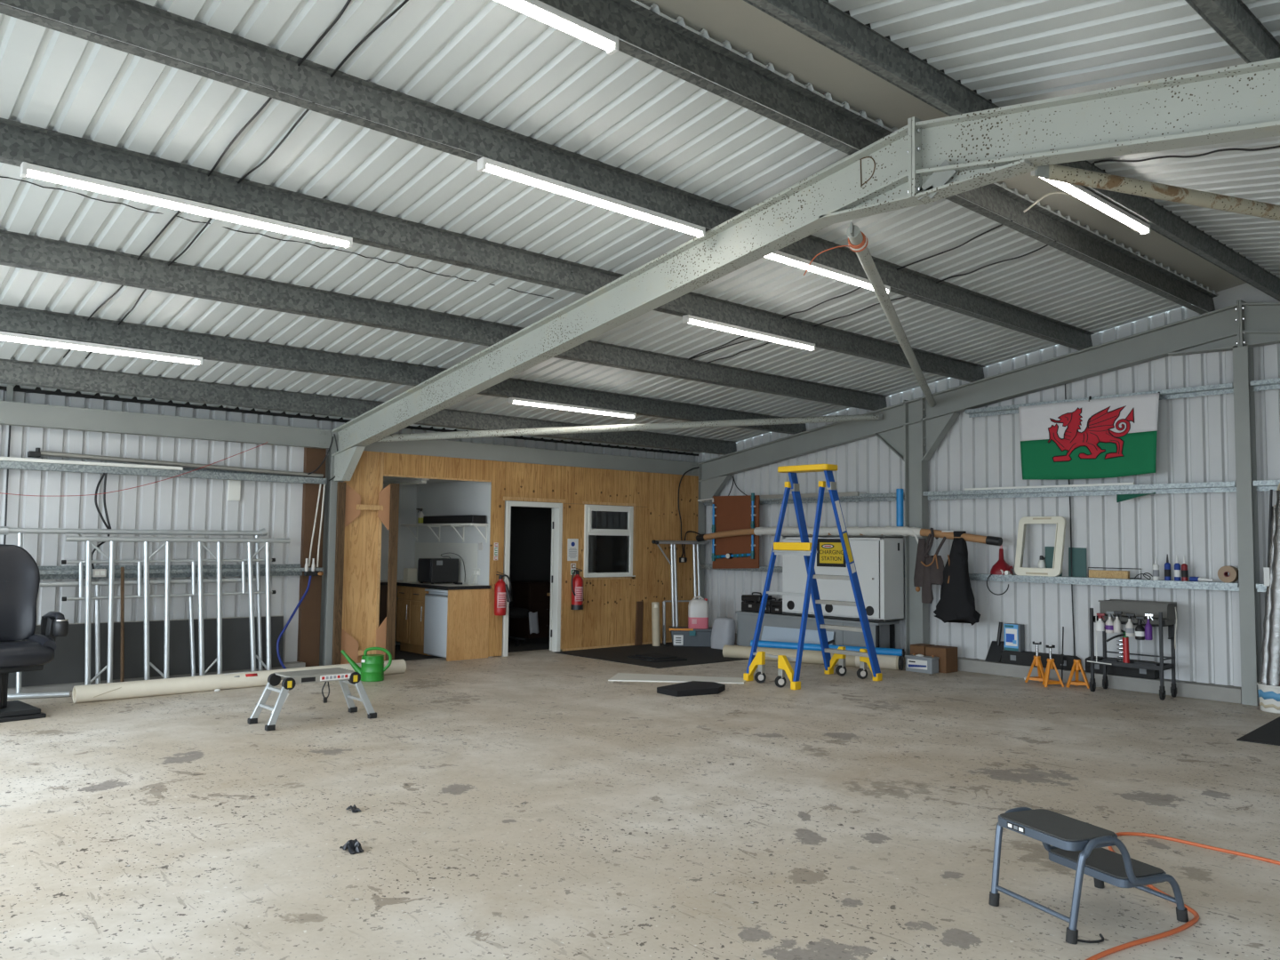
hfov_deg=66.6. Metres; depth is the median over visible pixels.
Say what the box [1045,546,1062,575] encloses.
board
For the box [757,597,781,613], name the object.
tool case
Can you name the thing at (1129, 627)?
bottle
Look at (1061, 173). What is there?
tube
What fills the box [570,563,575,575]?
safety sign
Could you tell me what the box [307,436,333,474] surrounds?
power cable
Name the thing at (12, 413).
beam
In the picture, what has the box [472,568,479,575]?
wall socket
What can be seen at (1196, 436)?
wall
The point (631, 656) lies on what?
rubber mat
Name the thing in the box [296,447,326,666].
trim
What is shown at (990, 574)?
hose
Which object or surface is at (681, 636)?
storage box
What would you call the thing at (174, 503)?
wall
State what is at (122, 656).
wooden pole
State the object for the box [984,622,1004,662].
shovel
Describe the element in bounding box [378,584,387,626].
base cabinet
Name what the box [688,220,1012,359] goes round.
cable
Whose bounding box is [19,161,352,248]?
ceiling lamp
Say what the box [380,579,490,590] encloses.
countertop
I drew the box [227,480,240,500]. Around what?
junction box
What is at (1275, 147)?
cable
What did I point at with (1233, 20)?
purlin
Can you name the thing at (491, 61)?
ceiling
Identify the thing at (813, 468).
ladder top
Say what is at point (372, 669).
watering can
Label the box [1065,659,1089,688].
stand
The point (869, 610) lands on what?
round vent
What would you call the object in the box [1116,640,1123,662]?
spring
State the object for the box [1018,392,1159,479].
flag
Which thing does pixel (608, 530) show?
window
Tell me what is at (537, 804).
floor
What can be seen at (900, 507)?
tube
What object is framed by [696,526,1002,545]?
roll
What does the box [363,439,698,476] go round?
beam
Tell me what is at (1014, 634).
tin
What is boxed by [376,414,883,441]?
tube
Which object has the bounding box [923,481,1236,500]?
wall rail
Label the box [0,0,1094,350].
purlin
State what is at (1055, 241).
cable
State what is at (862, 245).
wire bundle
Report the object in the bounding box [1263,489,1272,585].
pole
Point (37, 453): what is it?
pole
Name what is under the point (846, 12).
trim
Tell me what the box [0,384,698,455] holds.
trim
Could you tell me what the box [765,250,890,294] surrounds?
ceiling lamp
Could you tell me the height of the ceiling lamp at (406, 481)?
0.078 m
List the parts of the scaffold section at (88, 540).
rail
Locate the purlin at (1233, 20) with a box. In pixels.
[1184,0,1279,63]
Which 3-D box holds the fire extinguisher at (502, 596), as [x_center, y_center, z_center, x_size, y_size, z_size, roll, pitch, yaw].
[-1.805,1.486,12.795,0.216,0.569,0.208,4,-5,-42]
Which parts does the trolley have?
post, post, guard rail, post, post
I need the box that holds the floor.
[0,636,1279,959]
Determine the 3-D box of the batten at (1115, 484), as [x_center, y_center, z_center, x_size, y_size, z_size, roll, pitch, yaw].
[4.680,0.077,11.300,0.030,0.023,2.000,4,-5,-42]
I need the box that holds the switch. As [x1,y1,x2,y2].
[95,570,104,575]
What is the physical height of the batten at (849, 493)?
0.055 m
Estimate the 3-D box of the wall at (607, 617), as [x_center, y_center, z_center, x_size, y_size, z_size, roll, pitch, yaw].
[-2.016,1.117,14.177,5.988,2.583,2.100,4,-5,-42]
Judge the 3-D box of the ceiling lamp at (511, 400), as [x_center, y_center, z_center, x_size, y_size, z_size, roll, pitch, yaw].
[-0.749,-0.831,11.341,1.828,0.069,0.066,4,-5,-42]
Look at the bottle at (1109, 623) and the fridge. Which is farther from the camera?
the fridge
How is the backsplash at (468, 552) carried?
attached to the wall at (530, 527)
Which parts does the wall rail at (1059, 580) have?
wire coil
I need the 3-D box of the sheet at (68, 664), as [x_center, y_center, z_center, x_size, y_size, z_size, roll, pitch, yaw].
[-5.144,1.728,9.978,3.020,0.583,0.041,4,-5,-42]
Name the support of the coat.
hanging from the roll at (855, 531)
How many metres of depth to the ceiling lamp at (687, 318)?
9.16 m
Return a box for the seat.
[0,544,69,722]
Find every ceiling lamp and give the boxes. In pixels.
[0,330,202,365]
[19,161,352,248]
[383,478,429,486]
[477,156,705,239]
[495,0,618,55]
[508,397,636,418]
[682,314,815,351]
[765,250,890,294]
[1023,169,1150,235]
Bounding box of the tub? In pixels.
[1256,681,1279,713]
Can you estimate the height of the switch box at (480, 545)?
0.100 m
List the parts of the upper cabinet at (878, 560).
sign frame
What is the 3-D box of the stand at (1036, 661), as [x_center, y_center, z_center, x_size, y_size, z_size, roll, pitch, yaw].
[4.509,2.064,11.050,0.246,0.463,0.214,-2,-4,37]
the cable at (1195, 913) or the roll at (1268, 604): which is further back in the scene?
the roll at (1268, 604)
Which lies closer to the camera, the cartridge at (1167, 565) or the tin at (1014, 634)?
the cartridge at (1167, 565)
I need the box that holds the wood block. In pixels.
[1088,569,1129,578]
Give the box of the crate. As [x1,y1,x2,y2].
[1098,599,1176,625]
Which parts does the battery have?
lid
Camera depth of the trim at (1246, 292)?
10.04 m
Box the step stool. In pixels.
[988,807,1188,944]
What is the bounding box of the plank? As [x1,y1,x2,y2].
[634,600,643,645]
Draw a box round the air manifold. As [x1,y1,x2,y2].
[304,558,323,575]
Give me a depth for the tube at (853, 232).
7.85 m
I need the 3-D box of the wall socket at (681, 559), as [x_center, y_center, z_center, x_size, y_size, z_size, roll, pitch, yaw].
[0.675,1.241,15.134,0.140,0.080,0.060,4,-5,-42]
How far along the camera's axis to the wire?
6.77 m
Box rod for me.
[1087,612,1111,664]
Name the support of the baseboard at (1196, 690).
attached to the wall at (1196, 436)
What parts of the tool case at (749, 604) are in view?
lid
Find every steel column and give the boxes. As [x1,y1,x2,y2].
[319,431,337,665]
[697,464,704,599]
[874,398,959,655]
[1232,343,1261,705]
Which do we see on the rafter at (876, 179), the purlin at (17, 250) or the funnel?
the purlin at (17, 250)
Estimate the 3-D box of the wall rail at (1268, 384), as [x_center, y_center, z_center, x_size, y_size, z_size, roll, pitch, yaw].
[7.185,-0.998,8.702,0.200,0.092,3.010,4,-5,-42]
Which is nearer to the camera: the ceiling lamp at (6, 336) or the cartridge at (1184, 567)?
the ceiling lamp at (6, 336)
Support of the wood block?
on the wall rail at (1059, 580)
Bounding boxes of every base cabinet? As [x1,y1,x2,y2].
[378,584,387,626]
[395,585,431,655]
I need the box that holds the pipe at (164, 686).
[72,659,406,703]
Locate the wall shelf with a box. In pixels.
[400,523,488,542]
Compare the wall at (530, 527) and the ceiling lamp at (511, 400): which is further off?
the wall at (530, 527)
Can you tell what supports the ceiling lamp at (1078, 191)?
attached to the purlin at (820, 20)
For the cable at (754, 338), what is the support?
hanging from the purlin at (46, 148)
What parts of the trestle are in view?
rail, rail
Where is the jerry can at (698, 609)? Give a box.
[688,595,708,628]
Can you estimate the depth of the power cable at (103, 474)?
9.80 m
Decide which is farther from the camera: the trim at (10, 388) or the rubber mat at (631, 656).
the rubber mat at (631, 656)
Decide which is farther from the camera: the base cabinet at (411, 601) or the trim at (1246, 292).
the base cabinet at (411, 601)
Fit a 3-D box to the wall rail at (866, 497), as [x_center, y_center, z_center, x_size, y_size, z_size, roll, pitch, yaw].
[2.255,0.290,14.115,0.200,0.102,3.720,4,-5,-42]
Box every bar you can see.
[0,456,183,470]
[1060,626,1063,680]
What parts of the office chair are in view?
gas post, backrest, leg, leg, seat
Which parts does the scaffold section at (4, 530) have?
rail, rail, rail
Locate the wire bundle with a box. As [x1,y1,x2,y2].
[803,231,868,275]
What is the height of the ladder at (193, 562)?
0.412 m
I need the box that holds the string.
[0,441,267,495]
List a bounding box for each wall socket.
[92,568,106,576]
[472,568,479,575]
[679,557,687,562]
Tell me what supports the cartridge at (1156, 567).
on the wall rail at (1059, 580)
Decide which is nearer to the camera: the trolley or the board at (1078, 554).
the trolley
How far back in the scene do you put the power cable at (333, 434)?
11.39 m
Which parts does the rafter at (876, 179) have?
plate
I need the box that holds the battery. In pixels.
[904,653,939,673]
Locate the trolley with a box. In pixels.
[1089,608,1176,700]
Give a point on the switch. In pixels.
(97, 572)
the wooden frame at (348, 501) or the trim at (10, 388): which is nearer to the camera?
the trim at (10, 388)
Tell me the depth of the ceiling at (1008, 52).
5.03 m
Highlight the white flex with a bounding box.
[1174,607,1176,648]
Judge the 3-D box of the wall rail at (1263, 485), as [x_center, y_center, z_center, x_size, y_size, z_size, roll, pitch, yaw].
[7.390,-0.008,8.398,0.200,0.102,3.660,4,-5,-42]
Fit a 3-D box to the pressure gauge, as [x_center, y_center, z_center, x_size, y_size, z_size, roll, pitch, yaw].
[4.329,1.097,11.604,0.075,0.060,0.200,4,-5,-42]
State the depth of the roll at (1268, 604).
9.41 m
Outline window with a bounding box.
[583,504,635,577]
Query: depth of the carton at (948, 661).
11.81 m
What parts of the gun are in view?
lever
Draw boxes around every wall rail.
[0,460,327,484]
[38,564,323,579]
[699,492,904,505]
[699,563,904,577]
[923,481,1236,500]
[964,383,1233,417]
[968,572,1239,591]
[1250,377,1279,391]
[1253,480,1279,491]
[1256,583,1266,591]
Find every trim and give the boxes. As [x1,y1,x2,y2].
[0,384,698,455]
[6,384,13,401]
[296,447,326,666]
[375,451,671,651]
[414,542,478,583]
[825,0,1257,264]
[1215,282,1279,310]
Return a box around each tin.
[1004,623,1024,651]
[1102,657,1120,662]
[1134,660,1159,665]
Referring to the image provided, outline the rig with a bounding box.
[697,492,755,560]
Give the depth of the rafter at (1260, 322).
9.77 m
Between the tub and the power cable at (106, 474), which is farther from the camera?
the power cable at (106, 474)
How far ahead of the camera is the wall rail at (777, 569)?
14.59 m
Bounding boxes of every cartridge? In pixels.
[1152,555,1159,580]
[1164,554,1170,580]
[1174,554,1180,581]
[1181,555,1188,581]
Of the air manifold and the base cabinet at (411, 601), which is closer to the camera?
the air manifold
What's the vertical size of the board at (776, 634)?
0.365 m
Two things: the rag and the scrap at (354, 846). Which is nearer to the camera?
the scrap at (354, 846)
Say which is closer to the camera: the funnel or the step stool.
the step stool
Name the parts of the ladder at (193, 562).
rail, rail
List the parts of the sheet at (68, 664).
metal strip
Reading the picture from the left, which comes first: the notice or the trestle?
the notice
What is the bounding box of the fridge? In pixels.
[424,588,454,657]
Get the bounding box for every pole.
[27,448,323,478]
[120,567,124,681]
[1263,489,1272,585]
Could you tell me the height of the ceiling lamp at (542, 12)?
0.069 m
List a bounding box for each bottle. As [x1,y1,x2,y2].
[416,508,423,523]
[1037,555,1045,567]
[1095,613,1104,631]
[1105,611,1114,632]
[1113,611,1122,632]
[1125,613,1135,636]
[1135,616,1144,639]
[1144,613,1153,639]
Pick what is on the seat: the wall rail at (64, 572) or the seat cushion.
the seat cushion
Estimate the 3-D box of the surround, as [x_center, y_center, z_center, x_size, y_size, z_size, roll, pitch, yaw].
[4.639,0.767,11.312,0.166,0.689,0.566,4,-5,-42]
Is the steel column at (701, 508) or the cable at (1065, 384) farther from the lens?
the steel column at (701, 508)
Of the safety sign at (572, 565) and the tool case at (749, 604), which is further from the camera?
the tool case at (749, 604)
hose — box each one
[276,576,311,668]
[986,574,1008,595]
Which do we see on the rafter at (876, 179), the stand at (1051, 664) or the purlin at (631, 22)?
the purlin at (631, 22)
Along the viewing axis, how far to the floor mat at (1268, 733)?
8.03 m
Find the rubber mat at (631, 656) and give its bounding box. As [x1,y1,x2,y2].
[627,655,687,662]
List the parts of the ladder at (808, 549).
caster arm, rail, caster arm, hinge plate, rail, rail, hinge plate, caster arm, rail, caster arm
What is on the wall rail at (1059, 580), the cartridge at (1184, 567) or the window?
the cartridge at (1184, 567)
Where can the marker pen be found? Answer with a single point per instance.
(1191, 579)
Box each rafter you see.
[331,117,927,481]
[698,300,1239,499]
[911,57,1279,203]
[1239,299,1279,348]
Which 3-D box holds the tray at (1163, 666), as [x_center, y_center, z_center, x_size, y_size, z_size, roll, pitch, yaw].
[5.176,1.933,10.253,0.322,0.045,0.695,4,-5,-42]
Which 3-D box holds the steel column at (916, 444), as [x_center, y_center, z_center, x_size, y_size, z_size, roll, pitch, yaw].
[3.571,0.660,12.579,0.150,3.428,1.180,4,-5,-42]
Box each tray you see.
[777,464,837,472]
[1093,615,1171,626]
[1093,657,1173,670]
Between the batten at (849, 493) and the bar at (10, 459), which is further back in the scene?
the batten at (849, 493)
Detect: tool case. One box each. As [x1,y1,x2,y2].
[741,592,772,612]
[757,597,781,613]
[769,598,785,614]
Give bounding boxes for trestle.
[651,540,709,644]
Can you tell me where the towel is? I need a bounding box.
[528,611,539,634]
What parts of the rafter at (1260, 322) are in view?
plate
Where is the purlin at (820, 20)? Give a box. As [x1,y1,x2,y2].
[743,0,1279,301]
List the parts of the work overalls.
leg, leg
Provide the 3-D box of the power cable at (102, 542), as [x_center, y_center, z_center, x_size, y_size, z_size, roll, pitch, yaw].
[-5.443,0.696,9.829,0.033,0.403,0.181,-2,-4,35]
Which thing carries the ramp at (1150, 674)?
on the baseboard at (1196, 690)
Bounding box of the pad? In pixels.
[656,680,725,696]
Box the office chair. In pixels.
[508,586,529,646]
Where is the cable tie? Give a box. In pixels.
[1077,933,1103,943]
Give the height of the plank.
0.650 m
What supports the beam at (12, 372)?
on the rafter at (876, 179)
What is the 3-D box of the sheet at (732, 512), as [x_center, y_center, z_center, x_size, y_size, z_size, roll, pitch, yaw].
[1.449,0.795,14.796,0.018,1.125,0.940,4,-5,-42]
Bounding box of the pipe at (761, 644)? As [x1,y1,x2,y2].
[750,640,904,656]
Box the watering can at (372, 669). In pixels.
[340,647,391,681]
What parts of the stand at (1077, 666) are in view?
leg, leg, leg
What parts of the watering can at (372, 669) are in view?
spout, handle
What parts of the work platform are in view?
leg, leg, rail, rail, leg, leg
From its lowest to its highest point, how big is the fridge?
0.865 m
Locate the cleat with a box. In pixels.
[917,160,957,200]
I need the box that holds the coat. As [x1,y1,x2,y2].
[933,531,980,625]
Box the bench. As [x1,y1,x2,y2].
[735,610,898,648]
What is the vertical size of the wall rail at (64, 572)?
0.130 m
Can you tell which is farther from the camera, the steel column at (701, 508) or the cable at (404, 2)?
the steel column at (701, 508)
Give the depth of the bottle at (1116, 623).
10.16 m
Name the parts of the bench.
panel, panel, leg, leg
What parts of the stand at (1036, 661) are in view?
leg, post, leg, leg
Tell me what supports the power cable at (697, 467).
attached to the wall at (607, 617)
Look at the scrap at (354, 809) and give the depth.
5.50 m
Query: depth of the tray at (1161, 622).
10.03 m
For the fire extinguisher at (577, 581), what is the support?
attached to the wall at (607, 617)
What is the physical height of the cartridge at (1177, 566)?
0.270 m
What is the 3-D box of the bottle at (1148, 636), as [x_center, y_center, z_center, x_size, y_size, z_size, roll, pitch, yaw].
[5.197,1.498,9.954,0.075,0.265,0.081,1,-4,-1]
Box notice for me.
[567,538,578,560]
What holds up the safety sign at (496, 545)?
attached to the wall at (607, 617)
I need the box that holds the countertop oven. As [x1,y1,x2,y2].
[417,558,458,583]
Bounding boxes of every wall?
[0,390,697,662]
[341,450,698,663]
[509,500,631,581]
[697,296,1279,687]
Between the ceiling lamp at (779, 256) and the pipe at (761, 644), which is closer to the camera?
the ceiling lamp at (779, 256)
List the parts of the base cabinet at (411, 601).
panel, door, drawer, door, panel, drawer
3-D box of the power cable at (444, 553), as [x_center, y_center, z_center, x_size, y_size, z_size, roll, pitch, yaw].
[-2.555,1.189,13.287,0.332,0.397,0.213,-3,-5,42]
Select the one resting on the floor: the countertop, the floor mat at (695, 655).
the floor mat at (695, 655)
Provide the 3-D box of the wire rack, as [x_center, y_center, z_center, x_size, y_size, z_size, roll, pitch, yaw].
[5.252,1.030,10.802,0.015,0.114,0.579,4,-5,-42]
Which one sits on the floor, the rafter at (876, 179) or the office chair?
the office chair
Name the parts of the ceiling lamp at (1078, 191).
lamp flex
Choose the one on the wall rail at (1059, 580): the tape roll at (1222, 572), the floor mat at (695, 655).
the tape roll at (1222, 572)
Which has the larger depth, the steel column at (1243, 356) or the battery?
the battery
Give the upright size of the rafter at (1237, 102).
1.843 m
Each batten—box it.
[760,491,859,498]
[964,482,1134,490]
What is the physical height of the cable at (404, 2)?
1.020 m
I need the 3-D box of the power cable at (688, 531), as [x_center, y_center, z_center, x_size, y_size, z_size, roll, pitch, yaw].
[0.864,1.016,15.290,0.449,0.436,0.050,3,-4,-32]
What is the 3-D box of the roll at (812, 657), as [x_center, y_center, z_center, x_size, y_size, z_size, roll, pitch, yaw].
[2.181,2.273,12.536,2.345,0.174,0.173,-1,-4,27]
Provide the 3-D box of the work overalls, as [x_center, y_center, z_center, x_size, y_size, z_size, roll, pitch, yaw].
[3.600,1.056,12.065,0.237,0.933,0.425,4,-5,-42]
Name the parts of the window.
pane, sill, sash, pane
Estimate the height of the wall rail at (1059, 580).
0.156 m
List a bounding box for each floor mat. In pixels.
[553,641,748,668]
[1236,716,1279,745]
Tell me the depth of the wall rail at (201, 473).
10.26 m
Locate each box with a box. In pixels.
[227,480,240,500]
[423,514,486,523]
[478,542,482,550]
[668,626,711,646]
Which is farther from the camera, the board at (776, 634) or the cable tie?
the board at (776, 634)
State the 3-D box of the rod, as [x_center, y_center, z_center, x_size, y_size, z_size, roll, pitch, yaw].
[4.864,1.678,10.334,0.242,0.534,0.030,-2,-5,41]
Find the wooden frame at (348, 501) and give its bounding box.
[331,481,399,664]
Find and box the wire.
[0,176,553,298]
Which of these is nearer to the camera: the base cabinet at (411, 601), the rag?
the rag
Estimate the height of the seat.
1.449 m
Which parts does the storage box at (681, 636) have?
lid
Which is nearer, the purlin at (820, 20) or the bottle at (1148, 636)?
the purlin at (820, 20)
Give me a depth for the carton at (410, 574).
13.48 m
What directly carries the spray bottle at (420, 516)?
on the wall shelf
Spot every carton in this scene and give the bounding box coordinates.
[403,568,416,582]
[910,643,935,655]
[925,645,957,672]
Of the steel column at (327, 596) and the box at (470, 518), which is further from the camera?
the box at (470, 518)
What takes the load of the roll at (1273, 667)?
in the tub
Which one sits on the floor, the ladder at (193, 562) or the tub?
the tub
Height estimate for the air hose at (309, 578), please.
1.105 m
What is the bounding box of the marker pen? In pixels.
[1189,576,1213,581]
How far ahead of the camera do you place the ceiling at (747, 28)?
5.76 m
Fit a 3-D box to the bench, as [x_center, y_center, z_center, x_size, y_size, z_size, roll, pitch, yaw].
[2.361,2.139,13.360,0.460,0.545,2.440,4,-5,-42]
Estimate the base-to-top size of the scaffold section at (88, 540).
1.528 m
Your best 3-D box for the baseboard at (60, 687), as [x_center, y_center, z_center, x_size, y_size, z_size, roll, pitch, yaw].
[-6.129,1.998,9.240,6.000,0.110,0.200,4,-5,-42]
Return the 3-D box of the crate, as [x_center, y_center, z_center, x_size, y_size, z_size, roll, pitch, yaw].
[5.254,1.391,10.294,0.272,0.228,0.700,4,-5,-42]
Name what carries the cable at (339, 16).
attached to the ceiling at (491, 61)
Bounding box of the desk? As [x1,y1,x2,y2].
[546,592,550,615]
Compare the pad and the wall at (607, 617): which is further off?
the wall at (607, 617)
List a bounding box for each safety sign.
[493,543,498,559]
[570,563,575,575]
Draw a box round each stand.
[1024,641,1044,682]
[1042,644,1063,687]
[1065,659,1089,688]
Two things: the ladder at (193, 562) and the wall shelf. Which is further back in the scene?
the wall shelf
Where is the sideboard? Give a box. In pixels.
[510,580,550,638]
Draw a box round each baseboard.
[7,661,305,694]
[734,632,1241,703]
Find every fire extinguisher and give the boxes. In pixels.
[494,571,511,615]
[570,567,583,609]
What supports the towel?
hanging from the office chair
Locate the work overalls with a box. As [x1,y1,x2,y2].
[913,528,946,603]
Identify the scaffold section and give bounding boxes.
[0,526,267,699]
[64,536,290,685]
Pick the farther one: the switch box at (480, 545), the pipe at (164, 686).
the switch box at (480, 545)
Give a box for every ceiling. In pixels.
[0,0,1219,454]
[383,476,462,484]
[637,0,1246,292]
[828,0,1279,278]
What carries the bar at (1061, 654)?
on the floor
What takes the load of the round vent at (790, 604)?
attached to the upper cabinet at (878, 560)
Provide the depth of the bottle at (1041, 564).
11.40 m
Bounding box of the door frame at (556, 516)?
[501,500,562,656]
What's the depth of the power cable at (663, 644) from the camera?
14.45 m
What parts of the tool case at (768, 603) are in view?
lid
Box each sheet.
[8,615,283,687]
[608,672,745,683]
[712,495,759,568]
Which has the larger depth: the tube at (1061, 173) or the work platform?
the work platform
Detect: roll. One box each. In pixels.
[651,601,660,646]
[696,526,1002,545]
[722,644,903,670]
[1217,565,1238,582]
[1257,504,1275,705]
[1265,489,1279,686]
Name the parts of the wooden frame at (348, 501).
cross rail, cross rail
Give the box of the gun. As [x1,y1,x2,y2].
[1104,626,1129,663]
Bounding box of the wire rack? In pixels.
[1088,567,1141,578]
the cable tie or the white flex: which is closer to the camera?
the cable tie
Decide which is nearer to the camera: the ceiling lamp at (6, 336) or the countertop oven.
the ceiling lamp at (6, 336)
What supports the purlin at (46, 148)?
on the rafter at (876, 179)
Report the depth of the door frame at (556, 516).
13.52 m
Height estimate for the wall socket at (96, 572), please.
0.080 m
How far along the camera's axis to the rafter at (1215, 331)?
11.69 m
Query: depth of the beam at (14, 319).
9.21 m
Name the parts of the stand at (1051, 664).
leg, leg, post, leg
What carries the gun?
on the trolley
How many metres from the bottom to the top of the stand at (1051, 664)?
0.453 m
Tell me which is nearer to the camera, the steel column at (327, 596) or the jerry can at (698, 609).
the steel column at (327, 596)
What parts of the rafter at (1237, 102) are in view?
plate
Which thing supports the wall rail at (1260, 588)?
attached to the wall at (1196, 436)
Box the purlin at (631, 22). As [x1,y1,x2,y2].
[538,0,1216,314]
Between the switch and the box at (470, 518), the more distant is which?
the box at (470, 518)
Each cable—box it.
[3,424,11,543]
[63,0,351,358]
[85,0,408,359]
[91,534,109,568]
[94,472,109,528]
[103,472,111,528]
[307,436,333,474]
[328,433,338,480]
[440,552,465,577]
[662,624,669,646]
[678,466,699,557]
[683,530,700,558]
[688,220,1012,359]
[688,337,815,359]
[707,240,1056,363]
[1064,384,1075,655]
[1085,832,1279,959]
[1094,145,1279,163]
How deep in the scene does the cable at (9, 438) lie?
9.40 m
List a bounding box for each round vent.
[786,600,794,609]
[824,604,832,612]
[865,606,873,615]
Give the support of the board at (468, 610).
on the floor
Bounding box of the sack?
[710,616,735,649]
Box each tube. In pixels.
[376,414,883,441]
[846,221,935,407]
[896,488,903,526]
[1034,164,1279,220]
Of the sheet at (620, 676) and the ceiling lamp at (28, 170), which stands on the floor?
the sheet at (620, 676)
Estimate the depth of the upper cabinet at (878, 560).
12.63 m
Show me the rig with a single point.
(729, 556)
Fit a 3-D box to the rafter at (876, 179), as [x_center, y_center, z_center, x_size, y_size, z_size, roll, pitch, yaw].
[-0.951,-1.053,8.610,0.170,1.843,7.768,4,-5,-42]
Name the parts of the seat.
backrest, plate, armrest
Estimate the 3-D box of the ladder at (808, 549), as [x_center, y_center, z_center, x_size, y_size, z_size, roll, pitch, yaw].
[1.945,1.046,11.026,1.431,2.424,0.819,3,-4,-35]
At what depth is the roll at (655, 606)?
14.36 m
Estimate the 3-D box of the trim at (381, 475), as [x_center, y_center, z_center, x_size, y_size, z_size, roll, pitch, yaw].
[-1.099,1.089,13.576,5.530,2.585,0.020,4,-5,-42]
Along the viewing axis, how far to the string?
10.09 m
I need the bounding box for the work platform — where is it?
[247,667,376,731]
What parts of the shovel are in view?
blade, handle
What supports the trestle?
on the floor mat at (695, 655)
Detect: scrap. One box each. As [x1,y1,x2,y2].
[339,839,364,854]
[345,804,361,812]
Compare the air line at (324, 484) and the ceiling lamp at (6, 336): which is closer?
the ceiling lamp at (6, 336)
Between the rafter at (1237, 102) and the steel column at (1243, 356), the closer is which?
the rafter at (1237, 102)
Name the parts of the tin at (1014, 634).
blue panel, white panel, panel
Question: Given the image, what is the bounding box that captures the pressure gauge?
[1000,569,1013,575]
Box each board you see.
[446,588,489,661]
[760,625,834,644]
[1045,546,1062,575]
[1068,547,1087,576]
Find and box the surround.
[1014,516,1066,576]
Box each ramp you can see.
[1001,650,1080,671]
[1085,656,1159,679]
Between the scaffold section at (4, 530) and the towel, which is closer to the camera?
the scaffold section at (4, 530)
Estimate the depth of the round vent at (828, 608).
12.88 m
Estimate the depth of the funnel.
11.65 m
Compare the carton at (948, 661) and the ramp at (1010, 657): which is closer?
the ramp at (1010, 657)
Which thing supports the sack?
on the floor mat at (695, 655)
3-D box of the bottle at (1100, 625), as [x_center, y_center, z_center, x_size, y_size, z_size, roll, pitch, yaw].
[4.869,1.502,10.320,0.090,0.185,0.090,0,-4,7]
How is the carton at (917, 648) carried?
on the floor
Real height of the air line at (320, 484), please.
0.993 m
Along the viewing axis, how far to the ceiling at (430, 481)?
13.31 m
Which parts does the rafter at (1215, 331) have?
plate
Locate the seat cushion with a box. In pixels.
[0,640,55,668]
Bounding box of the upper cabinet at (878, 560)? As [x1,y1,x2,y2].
[782,536,903,622]
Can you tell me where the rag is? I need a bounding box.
[1116,492,1155,502]
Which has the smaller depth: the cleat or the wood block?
the cleat
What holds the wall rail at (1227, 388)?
attached to the wall at (1196, 436)
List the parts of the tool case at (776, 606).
lid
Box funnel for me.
[990,544,1013,575]
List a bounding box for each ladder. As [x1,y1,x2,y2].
[61,558,276,600]
[743,464,882,689]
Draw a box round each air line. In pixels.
[308,483,321,566]
[316,484,325,567]
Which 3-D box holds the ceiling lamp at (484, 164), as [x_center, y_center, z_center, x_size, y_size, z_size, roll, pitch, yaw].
[-0.245,-1.798,6.301,1.848,0.069,0.066,4,-5,-42]
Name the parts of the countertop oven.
glass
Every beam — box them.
[0,400,332,448]
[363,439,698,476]
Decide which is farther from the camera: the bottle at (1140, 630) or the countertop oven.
the countertop oven

